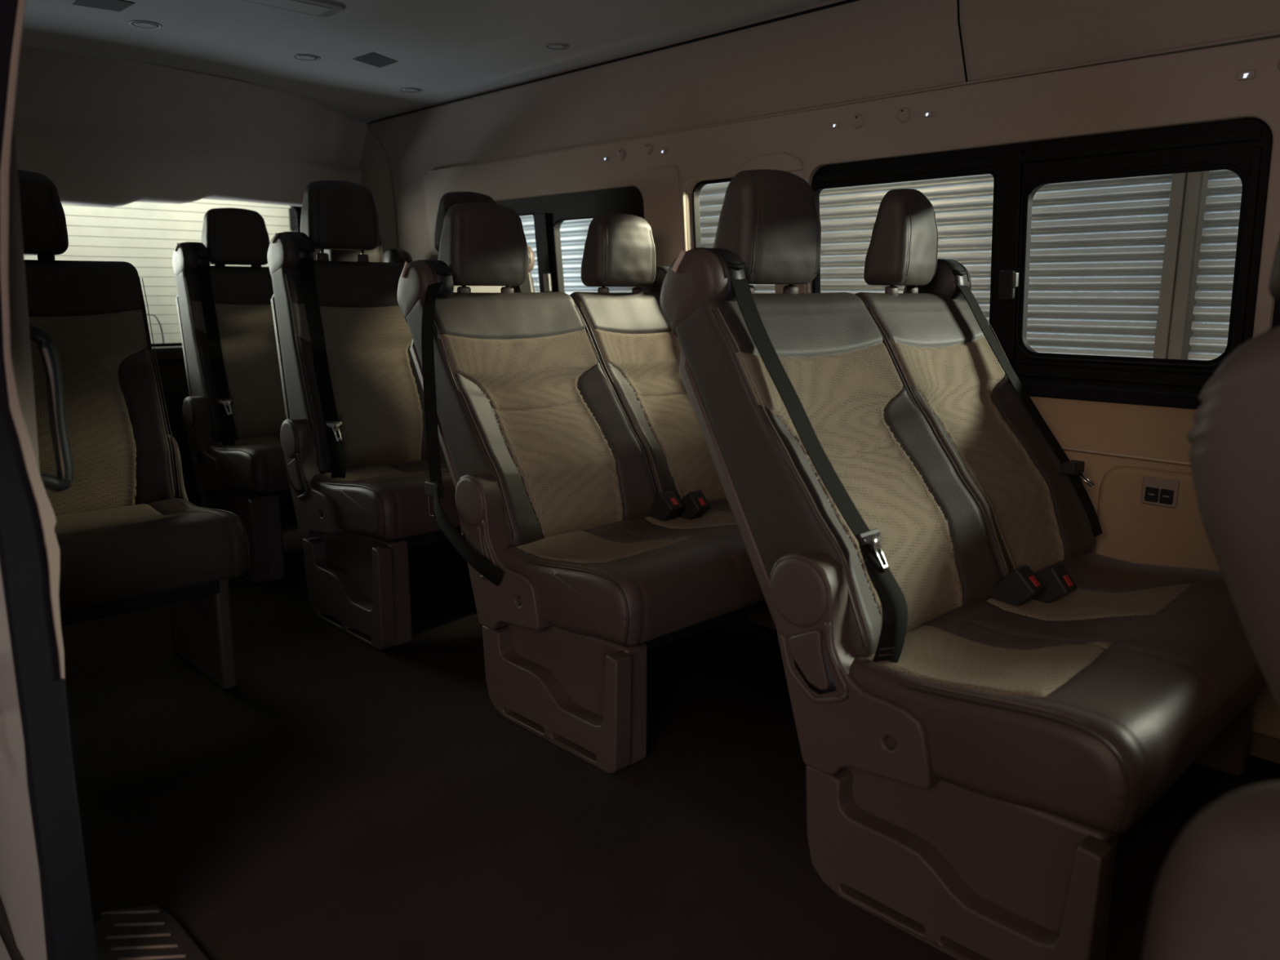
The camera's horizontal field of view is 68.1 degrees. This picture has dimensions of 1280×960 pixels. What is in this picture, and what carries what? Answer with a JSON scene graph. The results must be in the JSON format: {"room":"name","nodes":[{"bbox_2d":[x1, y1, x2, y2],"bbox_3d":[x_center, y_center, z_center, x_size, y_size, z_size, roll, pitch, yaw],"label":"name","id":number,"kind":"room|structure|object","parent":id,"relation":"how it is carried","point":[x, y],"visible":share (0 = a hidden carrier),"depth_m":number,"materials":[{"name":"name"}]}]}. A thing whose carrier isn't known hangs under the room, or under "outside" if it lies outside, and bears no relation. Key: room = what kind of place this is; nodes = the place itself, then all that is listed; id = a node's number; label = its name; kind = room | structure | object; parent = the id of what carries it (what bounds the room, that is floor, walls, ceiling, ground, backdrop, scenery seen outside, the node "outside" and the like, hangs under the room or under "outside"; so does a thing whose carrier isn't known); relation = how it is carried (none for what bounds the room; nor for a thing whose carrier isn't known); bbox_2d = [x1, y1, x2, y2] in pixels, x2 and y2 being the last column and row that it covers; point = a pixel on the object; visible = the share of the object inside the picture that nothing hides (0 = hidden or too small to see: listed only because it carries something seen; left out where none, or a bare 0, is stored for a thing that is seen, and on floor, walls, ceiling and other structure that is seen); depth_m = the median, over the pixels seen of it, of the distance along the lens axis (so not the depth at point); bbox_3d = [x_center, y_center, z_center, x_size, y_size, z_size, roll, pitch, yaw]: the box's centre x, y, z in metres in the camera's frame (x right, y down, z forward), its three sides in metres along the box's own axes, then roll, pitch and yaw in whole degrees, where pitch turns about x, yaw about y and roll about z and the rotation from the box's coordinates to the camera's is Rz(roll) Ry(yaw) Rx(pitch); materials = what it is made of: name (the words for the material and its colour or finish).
{"room":"vehicle interior","nodes":[
{"label":"vehicle interior","id":0,"kind":"room"},
{"bbox_2d":[0,568,46,959],"bbox_3d":[-1.951,-0.201,2.412,0.092,2.150,3.230,-11,15,-43],"label":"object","id":1,"kind":"object","parent":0,"point":[20,878],"visible":0.91,"depth_m":1.40,"materials":[{"name":"white paint"}]},
{"bbox_2d":[8,119,44,535],"bbox_3d":[-1.974,-0.361,2.450,0.131,1.870,3.100,-11,15,-43],"label":"wall","id":2,"kind":"structure","parent":0,"point":[20,347],"depth_m":1.35,"materials":[{"name":"plastic"}]},
{"bbox_2d":[0,0,64,678],"bbox_3d":[-0.789,-0.188,1.244,0.085,0.942,0.005,-11,15,-43],"label":"trim","id":3,"kind":"structure","parent":2,"relation":"attached to","point":[47,517],"depth_m":1.23,"materials":[{"name":"beige"}]},
{"bbox_2d":[0,0,97,959],"bbox_3d":[-0.828,0.079,1.306,0.117,1.487,0.060,-11,15,-43],"label":"trim","id":4,"kind":"structure","parent":2,"relation":"attached to","point":[67,911],"depth_m":1.31,"materials":[{"name":"black plastic"}]},
{"bbox_2d":[29,324,73,492],"bbox_3d":[-0.917,-0.111,1.428,0.087,0.268,0.058,-11,15,-43],"label":"handle","id":5,"kind":"object","parent":2,"relation":"attached to","point":[64,478],"visible":0.61,"depth_m":1.44,"materials":[{"name":"black plastic"}]},
{"bbox_2d":[13,45,367,207],"bbox_3d":[-1.956,-1.320,3.714,2.300,0.462,0.669,-11,15,-43],"label":"panel","id":6,"kind":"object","parent":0,"point":[107,132],"depth_m":3.71,"materials":[{"name":"plastic"}]},
{"bbox_2d":[154,206,302,511],"bbox_3d":[-2.152,-0.693,4.118,2.500,1.850,0.097,-11,15,-43],"label":"wall","id":7,"kind":"structure","parent":0,"point":[173,375],"depth_m":4.23,"materials":[{"name":"black plastic"}]},
{"bbox_2d":[151,346,184,362],"bbox_3d":[-2.141,-0.535,4.064,2.000,0.062,0.071,-11,15,-43],"label":"trim","id":8,"kind":"structure","parent":7,"relation":"attached to","point":[171,353],"depth_m":4.11,"materials":[{"name":"black plastic"}]},
{"bbox_2d":[313,128,397,260],"bbox_3d":[-1.429,-0.802,4.675,0.670,1.850,0.233,0,11,1],"label":"trim","id":9,"kind":"structure","parent":7,"relation":"attached to","point":[374,166],"depth_m":4.49,"materials":[{"name":"beige plastic"}]},
{"bbox_2d":[20,0,831,124],"bbox_3d":[-0.186,-1.135,1.822,2.320,0.092,6.350,-11,15,-43],"label":"ceiling","id":10,"kind":"structure","parent":0,"point":[445,50],"depth_m":3.04,"materials":[{"name":"fabric"}]},
{"bbox_2d":[72,0,135,11],"bbox_3d":[-1.526,-1.356,2.693,0.130,0.006,0.141,-11,15,-43],"label":"ceiling speaker","id":11,"kind":"object","parent":10,"relation":"attached to","point":[111,5],"visible":1,"depth_m":2.70,"materials":[{"name":"grey plastic"}]},
{"bbox_2d":[128,20,162,29],"bbox_3d":[-1.518,-1.399,2.910,0.092,0.004,0.092,-11,15,-43],"label":"recessed light","id":12,"kind":"object","parent":10,"relation":"in","point":[140,24],"visible":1,"depth_m":2.91,"materials":[{"name":"grey plastic"}]},
{"bbox_2d":[240,0,345,16],"bbox_3d":[-0.983,-1.351,2.678,0.273,0.015,0.149,-11,15,-43],"label":"recessed light","id":13,"kind":"object","parent":10,"relation":"in","point":[312,7],"visible":1,"depth_m":2.69,"materials":[{"name":"grey plastic"}]},
{"bbox_2d":[293,53,320,61],"bbox_3d":[-1.164,-1.477,3.313,0.092,0.004,0.092,-11,15,-43],"label":"recessed light","id":14,"kind":"object","parent":10,"relation":"in","point":[306,57],"visible":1,"depth_m":3.31,"materials":[{"name":"grey plastic"}]},
{"bbox_2d":[352,52,398,67],"bbox_3d":[-0.924,-1.486,3.358,0.135,0.006,0.221,5,12,24],"label":"ceiling speaker","id":15,"kind":"object","parent":10,"relation":"attached to","point":[374,59],"visible":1,"depth_m":3.34,"materials":[{"name":"grey plastic"}]},
{"bbox_2d":[399,87,422,93],"bbox_3d":[-0.922,-1.571,3.817,0.092,0.004,0.092,-11,15,-43],"label":"recessed light","id":16,"kind":"object","parent":10,"relation":"in","point":[411,90],"visible":1,"depth_m":3.82,"materials":[{"name":"grey plastic"}]},
{"bbox_2d":[545,43,569,49],"bbox_3d":[-0.273,-1.435,3.135,0.080,0.004,0.080,-11,15,-43],"label":"recessed light","id":17,"kind":"object","parent":10,"relation":"in","point":[550,46],"visible":1,"depth_m":3.13,"materials":[{"name":"grey plastic"}]},
{"bbox_2d":[0,509,1279,959],"bbox_3d":[-0.225,0.643,2.331,2.240,0.070,6.620,-11,15,-43],"label":"floor","id":18,"kind":"structure","parent":0,"point":[348,798],"depth_m":1.98,"materials":[{"name":"brown carpet"}]},
{"bbox_2d":[17,168,249,688],"bbox_3d":[-1.454,-0.124,2.484,0.535,1.369,0.761,-11,15,-43],"label":"seat","id":19,"kind":"object","parent":18,"relation":"on","point":[129,535],"visible":0.77,"depth_m":2.60,"materials":[{"name":"brown leather"}]},
{"bbox_2d":[44,497,249,612],"bbox_3d":[-1.367,0.182,2.452,0.535,0.179,0.508,-11,15,-43],"label":"cushion","id":20,"kind":"object","parent":19,"relation":"on","point":[116,553],"depth_m":2.34,"materials":[{"name":"brown leather"}]},
{"bbox_2d":[93,905,208,959],"bbox_3d":[-0.784,0.767,1.492,0.167,0.012,0.373,-11,15,-43],"label":"step tread","id":21,"kind":"object","parent":18,"relation":"on","point":[150,932],"visible":0.98,"depth_m":1.55,"materials":[{"name":"grey plastic"}]},
{"bbox_2d":[172,207,412,584],"bbox_3d":[-1.251,-0.409,3.905,1.080,1.376,0.762,-11,15,-43],"label":"seat","id":22,"kind":"object","parent":18,"relation":"on","point":[234,413],"visible":0.33,"depth_m":3.71,"materials":[{"name":"brown leather"}]},
{"bbox_2d":[187,241,209,272],"bbox_3d":[-1.753,-0.858,3.740,0.056,0.158,0.170,-11,15,-43],"label":"outlet","id":23,"kind":"object","parent":22,"relation":"attached to","point":[199,252],"depth_m":3.68,"materials":[{"name":"black plastic"}]},
{"bbox_2d":[206,435,290,493],"bbox_3d":[-1.161,-0.116,3.871,1.035,0.182,0.508,-11,15,-43],"label":"cushion","id":24,"kind":"object","parent":22,"relation":"on","point":[236,464],"depth_m":3.46,"materials":[{"name":"brown leather"}]},
{"bbox_2d":[382,248,407,262],"bbox_3d":[-1.130,-0.974,4.330,0.056,0.158,0.170,-11,15,-43],"label":"outlet","id":25,"kind":"object","parent":22,"relation":"attached to","point":[390,255],"depth_m":4.28,"materials":[{"name":"black plastic"}]},
{"bbox_2d":[266,180,538,650],"bbox_3d":[-0.626,-0.299,3.266,1.080,1.410,0.762,-11,15,-43],"label":"seat","id":26,"kind":"object","parent":18,"relation":"on","point":[353,434],"visible":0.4,"depth_m":3.07,"materials":[{"name":"brown leather"}]},
{"bbox_2d":[288,231,313,269],"bbox_3d":[-1.128,-0.731,3.105,0.056,0.158,0.170,-11,15,-43],"label":"outlet","id":27,"kind":"object","parent":26,"relation":"attached to","point":[301,242],"depth_m":3.04,"materials":[{"name":"black plastic"}]},
{"bbox_2d":[311,457,460,540],"bbox_3d":[-0.536,0.011,3.236,1.035,0.182,0.508,-11,15,-43],"label":"cushion","id":28,"kind":"object","parent":26,"relation":"on","point":[359,499],"depth_m":2.86,"materials":[{"name":"brown leather"}]},
{"bbox_2d":[397,202,777,773],"bbox_3d":[0.003,-0.107,2.620,1.107,1.286,0.963,-11,15,-43],"label":"seat","id":29,"kind":"object","parent":18,"relation":"on","point":[600,531],"visible":0.78,"depth_m":2.47,"materials":[{"name":"brown leather"}]},
{"bbox_2d":[423,259,453,298],"bbox_3d":[-0.562,-0.502,2.553,0.056,0.177,0.161,-11,15,-43],"label":"outlet","id":30,"kind":"object","parent":29,"relation":"attached to","point":[441,271],"depth_m":2.49,"materials":[{"name":"black plastic"}]},
{"bbox_2d":[502,497,764,645],"bbox_3d":[0.172,0.194,2.524,1.035,0.182,0.508,-11,15,-43],"label":"cushion","id":31,"kind":"object","parent":29,"relation":"on","point":[646,573],"depth_m":2.21,"materials":[{"name":"brown leather"}]},
{"bbox_2d":[639,266,669,293],"bbox_3d":[0.061,-0.618,3.143,0.056,0.177,0.161,-11,15,-43],"label":"outlet","id":32,"kind":"object","parent":29,"relation":"attached to","point":[660,272],"depth_m":3.10,"materials":[{"name":"black plastic"}]},
{"bbox_2d":[659,168,1267,959],"bbox_3d":[0.707,0.032,1.923,1.080,1.286,0.963,-11,15,-43],"label":"seat","id":33,"kind":"object","parent":18,"relation":"on","point":[984,699],"visible":0.99,"depth_m":1.71,"materials":[{"name":"brown leather"}]},
{"bbox_2d":[706,247,745,301],"bbox_3d":[0.132,-0.361,1.847,0.056,0.177,0.161,-11,15,-43],"label":"outlet","id":34,"kind":"object","parent":33,"relation":"attached to","point":[731,260],"depth_m":1.78,"materials":[{"name":"black plastic"}]},
{"bbox_2d":[902,258,968,299],"bbox_3d":[0.755,-0.477,2.437,0.056,0.177,0.161,-11,15,-43],"label":"outlet","id":35,"kind":"object","parent":33,"relation":"attached to","point":[950,279],"depth_m":2.38,"materials":[{"name":"black plastic"}]},
{"bbox_2d":[852,552,1267,833],"bbox_3d":[0.867,0.334,1.819,1.035,0.182,0.508,-11,15,-43],"label":"cushion","id":36,"kind":"object","parent":33,"relation":"on","point":[1074,706],"depth_m":1.53,"materials":[{"name":"brown leather"}]},
{"bbox_2d":[1141,781,1279,959],"bbox_3d":[0.588,0.579,0.667,0.120,0.702,0.463,-11,15,-43],"label":"seat","id":37,"kind":"object","parent":18,"relation":"on","point":[1216,895],"visible":1,"depth_m":0.70,"materials":[{"name":"brown leather"}]},
{"bbox_2d":[1186,238,1279,709],"bbox_3d":[1.114,0.220,1.043,0.534,1.260,0.850,-11,15,-43],"label":"passenger seat","id":38,"kind":"object","parent":18,"relation":"on","point":[1234,438],"visible":1,"depth_m":1.07,"materials":[{"name":"brown leather"}]},
{"bbox_2d":[367,0,1279,393],"bbox_3d":[0.688,-0.802,2.657,0.124,1.060,6.220,-11,15,-43],"label":"panel","id":39,"kind":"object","parent":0,"point":[860,49],"depth_m":2.76,"materials":[{"name":"plastic"}]},
{"bbox_2d":[495,186,644,293],"bbox_3d":[-0.353,-0.833,3.770,0.090,0.604,1.194,-11,15,-43],"label":"window","id":40,"kind":"structure","parent":39,"relation":"in","point":[548,212],"depth_m":3.68,"materials":[{"name":"black"}]},
{"bbox_2d":[602,156,608,160],"bbox_3d":[-0.121,-1.140,3.365,0.011,0.014,0.026,-11,15,-43],"label":"light switch","id":41,"kind":"object","parent":39,"relation":"attached to","point":[605,158],"visible":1,"depth_m":3.36,"materials":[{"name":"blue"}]},
{"bbox_2d":[366,0,858,124],"bbox_3d":[0.752,-1.269,2.400,0.008,0.007,5.900,-11,15,-43],"label":"trim","id":42,"kind":"structure","parent":39,"relation":"attached to","point":[846,1],"depth_m":3.15,"materials":[{"name":"plastic"}]},
{"bbox_2d":[617,148,625,159],"bbox_3d":[-0.067,-1.135,3.305,0.013,0.040,0.040,-11,15,-43],"label":"plug","id":43,"kind":"object","parent":39,"relation":"attached to","point":[620,153],"visible":1,"depth_m":3.30,"materials":[{"name":"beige plastic"}]},
{"bbox_2d":[644,142,652,155],"bbox_3d":[0.026,-1.120,3.209,0.013,0.040,0.040,-11,15,-43],"label":"plug","id":44,"kind":"object","parent":39,"relation":"attached to","point":[647,148],"visible":1,"depth_m":3.20,"materials":[{"name":"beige plastic"}]},
{"bbox_2d":[642,165,682,266],"bbox_3d":[0.086,-0.736,3.272,0.062,0.650,0.175,-11,15,-43],"label":"trim","id":45,"kind":"structure","parent":39,"relation":"attached to","point":[661,194],"depth_m":3.22,"materials":[{"name":"beige plastic"}]},
{"bbox_2d":[659,149,666,154],"bbox_3d":[0.078,-1.096,3.164,0.011,0.014,0.026,-11,15,-43],"label":"light switch","id":46,"kind":"object","parent":39,"relation":"attached to","point":[661,151],"visible":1,"depth_m":3.16,"materials":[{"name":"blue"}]},
{"bbox_2d":[692,177,732,248],"bbox_3d":[0.331,-0.700,3.118,0.082,0.600,0.418,-11,15,-43],"label":"window","id":47,"kind":"structure","parent":39,"relation":"in","point":[695,194],"depth_m":3.19,"materials":[{"name":"black"}]},
{"bbox_2d":[733,151,803,176],"bbox_3d":[0.385,-0.958,2.873,0.014,0.056,0.267,-11,15,-43],"label":"trim","id":48,"kind":"structure","parent":39,"relation":"attached to","point":[784,162],"depth_m":2.85,"materials":[{"name":"beige plastic"}]},
{"bbox_2d":[774,170,805,293],"bbox_3d":[0.459,-0.632,2.901,0.060,0.592,0.115,-11,15,-43],"label":"trim","id":49,"kind":"structure","parent":39,"relation":"attached to","point":[778,287],"depth_m":2.88,"materials":[{"name":"beige plastic"}]},
{"bbox_2d":[831,122,839,128],"bbox_3d":[0.552,-1.003,2.681,0.011,0.014,0.026,-11,15,-43],"label":"light switch","id":50,"kind":"object","parent":39,"relation":"attached to","point":[835,125],"visible":1,"depth_m":2.68,"materials":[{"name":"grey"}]},
{"bbox_2d":[423,31,1279,394],"bbox_3d":[0.950,-0.608,2.397,0.084,0.771,5.435,-11,15,-43],"label":"trim","id":51,"kind":"structure","parent":39,"relation":"attached to","point":[1202,85],"depth_m":2.42,"materials":[{"name":"beige plastic"}]},
{"bbox_2d":[852,114,863,128],"bbox_3d":[0.603,-0.994,2.627,0.013,0.040,0.040,-11,15,-43],"label":"plug","id":52,"kind":"object","parent":39,"relation":"attached to","point":[858,119],"visible":1,"depth_m":2.62,"materials":[{"name":"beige plastic"}]},
{"bbox_2d":[897,107,910,122],"bbox_3d":[0.701,-0.973,2.527,0.013,0.040,0.040,-11,15,-43],"label":"plug","id":53,"kind":"object","parent":39,"relation":"attached to","point":[904,113],"visible":1,"depth_m":2.52,"materials":[{"name":"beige plastic"}]},
{"bbox_2d":[923,111,932,117],"bbox_3d":[0.753,-0.956,2.479,0.011,0.014,0.026,-11,15,-43],"label":"light switch","id":54,"kind":"object","parent":39,"relation":"attached to","point":[929,113],"visible":1,"depth_m":2.48,"materials":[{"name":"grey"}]},
{"bbox_2d":[956,0,968,81],"bbox_3d":[0.813,-1.119,2.391,0.043,0.234,0.008,3,12,14],"label":"trim","id":55,"kind":"structure","parent":39,"relation":"attached to","point":[957,1],"depth_m":2.39,"materials":[{"name":"black plastic"}]},
{"bbox_2d":[811,117,1272,393],"bbox_3d":[0.938,-0.556,2.462,0.094,0.630,1.218,-11,15,-43],"label":"window","id":56,"kind":"structure","parent":39,"relation":"in","point":[1242,147],"depth_m":2.28,"materials":[{"name":"black"}]},
{"bbox_2d":[1021,381,1202,408],"bbox_3d":[0.948,-0.248,2.513,0.030,0.034,5.500,-11,15,-43],"label":"trim","id":57,"kind":"structure","parent":39,"relation":"attached to","point":[1119,395],"depth_m":2.29,"materials":[{"name":"plastic"}]},
{"bbox_2d":[1236,69,1255,80],"bbox_3d":[1.259,-0.841,1.969,0.011,0.017,0.032,-11,15,-43],"label":"light switch","id":58,"kind":"object","parent":39,"relation":"attached to","point":[1248,74],"visible":1,"depth_m":1.97,"materials":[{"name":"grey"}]},
{"bbox_2d":[1271,299,1279,328],"bbox_3d":[1.873,-0.373,1.517,0.080,0.585,1.485,-11,15,-43],"label":"window","id":59,"kind":"structure","parent":39,"relation":"in","point":[1276,318],"depth_m":2.04,"materials":[{"name":"black glass"}]},
{"bbox_2d":[1277,58,1279,71],"bbox_3d":[1.308,-0.842,1.913,0.013,0.040,0.040,-11,15,-43],"label":"plug","id":60,"kind":"object","parent":39,"relation":"attached to","point":[1278,62],"visible":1,"depth_m":1.92,"materials":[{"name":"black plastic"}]},
{"bbox_2d":[1029,395,1279,764],"bbox_3d":[0.710,0.091,2.857,0.040,0.810,6.220,-11,15,-43],"label":"wall","id":61,"kind":"structure","parent":0,"point":[1135,429],"depth_m":2.30,"materials":[{"name":"beige plastic"}]},
{"bbox_2d":[1061,445,1191,465],"bbox_3d":[1.521,0.010,1.938,0.008,0.016,1.420,-11,15,-43],"label":"trim strip","id":62,"kind":"object","parent":61,"relation":"attached to","point":[1132,456],"visible":0.54,"depth_m":2.28,"materials":[{"name":"beige plastic"}]},
{"bbox_2d":[1140,475,1179,507],"bbox_3d":[1.223,0.028,2.231,0.012,0.066,0.078,-11,15,-43],"label":"power outlet","id":63,"kind":"object","parent":61,"relation":"attached to","point":[1158,491],"visible":1,"depth_m":2.23,"materials":[{"name":"beige plastic"}]},
{"bbox_2d":[1144,486,1159,502],"bbox_3d":[1.210,0.035,2.241,0.004,0.034,0.029,-11,15,-43],"label":"socket","id":64,"kind":"object","parent":63,"relation":"attached to","point":[1151,493],"depth_m":2.24,"materials":[{"name":"grey plastic"}]},
{"bbox_2d":[1159,488,1173,504],"bbox_3d":[1.232,0.039,2.219,0.004,0.034,0.029,-11,15,-43],"label":"socket","id":65,"kind":"object","parent":63,"relation":"attached to","point":[1166,495],"depth_m":2.22,"materials":[{"name":"grey plastic"}]},
{"bbox_2d":[1093,466,1279,740],"bbox_3d":[1.647,0.344,1.876,0.030,0.578,1.462,-11,15,-43],"label":"trim","id":66,"kind":"structure","parent":61,"relation":"attached to","point":[1135,531],"depth_m":2.25,"materials":[{"name":"beige plastic"}]},
{"label":"outside","id":67,"kind":"structure","parent":0,"visible":0},
{"bbox_3d":[-0.671,1.016,2.377,12.000,0.080,14.000,-11,15,-43],"label":"ground","id":68,"kind":"structure","parent":67,"visible":0},
{"bbox_2d":[23,198,301,346],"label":"window","id":69,"kind":"structure","parent":68,"relation":"on","point":[153,286],"depth_m":6.07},
{"bbox_2d":[288,207,296,231],"bbox_3d":[-2.274,-1.728,6.699,0.320,0.375,0.200,-11,15,-43],"label":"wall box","id":70,"kind":"object","parent":69,"relation":"attached to","point":[291,213],"visible":0.16,"depth_m":6.60,"materials":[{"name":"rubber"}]},
{"bbox_2d":[1152,171,1204,359],"bbox_3d":[1.661,-0.670,2.924,0.030,3.020,0.079,-11,15,-43],"label":"post","id":71,"kind":"object","parent":68,"relation":"on","point":[1193,186],"visible":0.13,"depth_m":2.92,"materials":[{"name":"metal"}]},
{"bbox_2d":[1187,169,1242,360],"bbox_3d":[1.897,-0.675,2.728,0.030,2.867,0.505,-11,15,-43],"label":"roller shutter","id":72,"kind":"object","parent":71,"relation":"attached to","point":[1208,341],"visible":0.12,"depth_m":2.88,"materials":[{"name":"white metal"}]},
{"bbox_2d":[1167,170,1211,359],"bbox_3d":[-0.321,-1.496,5.019,0.060,3.820,7.050,-11,15,-43],"label":"wall","id":73,"kind":"structure","parent":68,"relation":"on","point":[1206,175],"depth_m":2.96,"materials":[{"name":"concrete"}]},
{"bbox_2d":[560,218,635,295],"bbox_3d":[-0.211,-1.140,4.848,0.030,0.383,0.575,-11,15,-43],"label":"roller shutter","id":74,"kind":"object","parent":73,"relation":"attached to","point":[573,233],"depth_m":4.97,"materials":[{"name":"white metal"}]},
{"bbox_2d":[819,173,993,324],"bbox_3d":[1.000,-0.868,3.623,0.030,0.520,0.754,-11,15,-43],"label":"window","id":75,"kind":"structure","parent":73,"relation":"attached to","point":[962,206],"depth_m":3.52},
{"bbox_2d":[1026,173,1172,358],"bbox_3d":[1.497,-0.697,3.131,0.030,0.563,0.432,-11,15,-43],"label":"roller shutter","id":76,"kind":"object","parent":73,"relation":"attached to","point":[1097,247],"depth_m":3.12,"materials":[{"name":"white metal"}]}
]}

